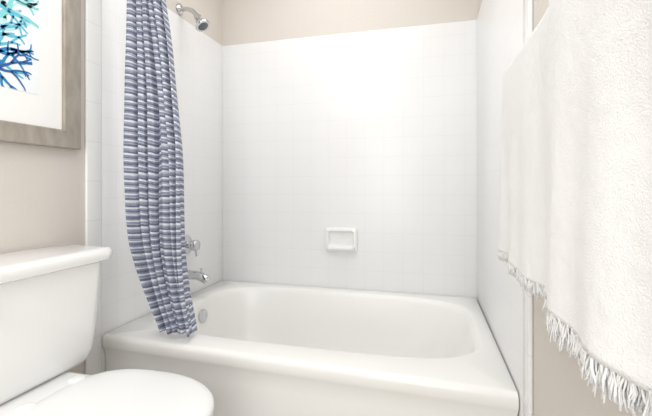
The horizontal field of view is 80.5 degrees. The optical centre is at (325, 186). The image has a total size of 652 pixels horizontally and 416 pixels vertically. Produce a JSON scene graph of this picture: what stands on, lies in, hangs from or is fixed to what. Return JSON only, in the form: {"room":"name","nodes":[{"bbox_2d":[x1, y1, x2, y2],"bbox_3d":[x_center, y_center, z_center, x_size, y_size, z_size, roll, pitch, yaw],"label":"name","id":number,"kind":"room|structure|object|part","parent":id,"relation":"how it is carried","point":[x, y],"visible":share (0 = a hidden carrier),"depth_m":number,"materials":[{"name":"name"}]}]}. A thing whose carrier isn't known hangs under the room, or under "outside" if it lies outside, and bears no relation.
{"room":"bathroom","nodes":[
{"label":"bathroom","id":0,"kind":"room"},
{"bbox_2d":[0,0,221,373],"bbox_3d":[-1.145,-0.220,0.761,0.108,2.440,3.690,0,0,15],"label":"wall","id":1,"kind":"structure","parent":0,"point":[197,57],"depth_m":1.60,"materials":[{"name":"white tile"}]},
{"bbox_2d":[0,0,80,149],"bbox_3d":[-1.002,-0.579,1.069,0.027,0.883,0.720,0,0,15],"label":"framed artwork","id":2,"kind":"object","parent":1,"relation":"attached to","point":[40,40],"visible":1,"depth_m":1.28,"materials":[{"name":"white paper"}]},
{"bbox_2d":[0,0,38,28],"bbox_3d":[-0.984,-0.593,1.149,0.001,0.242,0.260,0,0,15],"label":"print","id":3,"kind":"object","parent":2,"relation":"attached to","point":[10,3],"depth_m":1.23},
{"bbox_2d":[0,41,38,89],"bbox_3d":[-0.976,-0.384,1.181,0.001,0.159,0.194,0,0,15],"label":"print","id":4,"kind":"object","parent":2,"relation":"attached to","point":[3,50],"depth_m":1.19},
{"bbox_2d":[0,0,38,94],"bbox_3d":[-1.004,-0.583,1.076,0.001,0.555,0.412,0,0,15],"label":"art print","id":5,"kind":"object","parent":2,"relation":"attached to","point":[19,19],"depth_m":1.22,"materials":[{"name":"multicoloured paper"}]},
{"bbox_2d":[85,0,100,374],"bbox_3d":[-0.901,0.055,1.491,0.011,1.890,0.071,0,0,15],"label":"trim","id":6,"kind":"structure","parent":1,"relation":"attached to","point":[92,7],"depth_m":1.49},
{"bbox_2d":[176,3,209,31],"bbox_3d":[-0.687,-0.881,1.987,0.182,0.158,0.078,0,0,15],"label":"shower head","id":7,"kind":"object","parent":1,"relation":"attached to","point":[201,25],"visible":1,"depth_m":1.98},
{"bbox_3d":[-0.708,-0.907,1.998,0.108,0.067,0.024,0,0,18],"label":"arm","id":8,"kind":"part","parent":7,"relation":"part of","materials":[{"name":"silver metal"}]},
{"bbox_2d":[185,235,210,283],"bbox_3d":[-0.680,0.384,2.039,0.148,0.252,0.104,0,0,15],"label":"faucet","id":9,"kind":"object","parent":1,"relation":"attached to","point":[194,245],"visible":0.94,"depth_m":2.03,"materials":[{"name":"silver metal"}]},
{"bbox_3d":[-0.695,0.310,2.043,0.040,0.060,0.060,0,0,15],"label":"valve knob","id":10,"kind":"part","parent":9,"relation":"part of","materials":[{"name":"silver metal"}]},
{"bbox_3d":[-0.680,0.475,2.039,0.148,0.070,0.060,0,0,15],"label":"spout","id":11,"kind":"part","parent":9,"relation":"part of","materials":[{"name":"silver metal"}]},
{"bbox_2d":[123,0,196,337],"bbox_3d":[-0.660,-0.244,1.519,0.322,1.616,0.096,0,0,15],"label":"shower curtain","id":12,"kind":"object","parent":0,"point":[152,143],"visible":1,"depth_m":1.51,"materials":[{"name":"fabric"}]},
{"bbox_2d":[222,0,477,45],"bbox_3d":[0.089,-0.220,2.292,1.518,2.440,0.100,0,0,15],"label":"wall","id":13,"kind":"structure","parent":0,"point":[243,21],"depth_m":2.27,"materials":[{"name":"beige paint"}]},
{"bbox_2d":[222,20,476,298],"bbox_3d":[0.075,0.055,2.240,1.518,1.890,0.008,0,0,15],"label":"tiled wall","id":14,"kind":"structure","parent":13,"relation":"attached to","point":[374,132],"depth_m":2.22,"materials":[{"name":"white tile"}]},
{"bbox_2d":[325,227,357,251],"bbox_3d":[0.084,0.303,2.204,0.187,0.138,0.057,0,0,15],"label":"soap dish","id":15,"kind":"object","parent":14,"relation":"attached to","point":[340,239],"visible":1,"depth_m":2.22,"materials":[{"name":"white ceramic"}]},
{"bbox_2d":[326,246,354,250],"bbox_3d":[0.083,0.350,2.203,0.167,0.019,0.053,0,0,15],"label":"tray","id":16,"kind":"object","parent":15,"relation":"on","point":[328,248],"depth_m":2.19,"materials":[{"name":"white ceramic"}]},
{"bbox_2d":[478,0,640,415],"bbox_3d":[0.416,-0.220,0.351,0.100,2.440,3.690,0,0,15],"label":"wall","id":17,"kind":"structure","parent":0,"point":[559,389],"depth_m":0.82,"materials":[{"name":"beige paint"}]},
{"bbox_2d":[477,0,522,415],"bbox_3d":[0.673,0.055,1.546,0.008,1.890,1.032,0,0,15],"label":"wall tile","id":18,"kind":"structure","parent":17,"relation":"attached to","point":[499,22],"depth_m":1.48,"materials":[{"name":"white tile"}]},
{"bbox_2d":[523,0,532,415],"bbox_3d":[0.532,0.055,1.015,0.011,1.890,0.064,0,0,15],"label":"trim","id":19,"kind":"structure","parent":17,"relation":"attached to","point":[527,4],"depth_m":1.00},
{"bbox_3d":[-0.367,1.050,0.556,1.718,0.100,3.690,0,0,15],"label":"floor","id":20,"kind":"structure","parent":0,"visible":0},
{"bbox_2d":[0,245,213,415],"bbox_3d":[-0.646,0.600,1.036,0.718,0.800,0.490,0,0,15],"label":"toilet","id":21,"kind":"object","parent":20,"relation":"on","point":[49,296],"visible":1,"depth_m":1.07,"materials":[{"name":"white ceramic"}]},
{"bbox_3d":[-0.889,0.406,1.099,0.209,0.337,0.448,0,0,15],"label":"tank","id":22,"kind":"part","parent":21,"relation":"part of","materials":[{"name":"white ceramic"}]},
{"bbox_3d":[-0.880,0.222,1.097,0.235,0.043,0.490,0,0,15],"label":"tank lid","id":23,"kind":"part","parent":21,"relation":"part of","materials":[{"name":"white ceramic"}]},
{"bbox_3d":[-0.529,0.576,1.005,0.476,0.030,0.382,0,0,15],"label":"seat lid","id":24,"kind":"part","parent":21,"relation":"part of","materials":[{"name":"white plastic"}]},
{"bbox_2d":[102,281,518,415],"bbox_3d":[-0.052,0.792,1.758,1.495,0.415,0.986,0,0,15],"label":"bathtub","id":25,"kind":"object","parent":20,"relation":"on","point":[260,349],"visible":0.92,"depth_m":1.44,"materials":[{"name":"white ceramic"}]},
{"bbox_3d":[-0.633,0.665,1.986,0.018,0.068,0.068,0,0,15],"label":"overflow plate","id":26,"kind":"part","parent":25,"relation":"part of","materials":[{"name":"silver metal"}]},
{"bbox_3d":[0.361,-0.262,0.479,0.070,0.047,0.997,0,0,15],"label":"towel bar","id":27,"kind":"object","parent":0,"visible":0},
{"bbox_2d":[497,7,549,299],"bbox_3d":[0.388,-0.054,0.697,0.099,0.455,0.454,0,0,15],"label":"bath towel","id":28,"kind":"object","parent":27,"relation":"hanging from","point":[523,163],"visible":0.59,"depth_m":0.66,"materials":[{"name":"white fabric"}]},
{"bbox_2d":[542,0,651,415],"bbox_3d":[0.257,-0.073,0.263,0.136,0.453,0.376,0,0,15],"label":"bath towel","id":29,"kind":"object","parent":27,"relation":"hanging from","point":[597,305],"visible":1,"depth_m":0.28,"materials":[{"name":"white fabric"}]}
]}

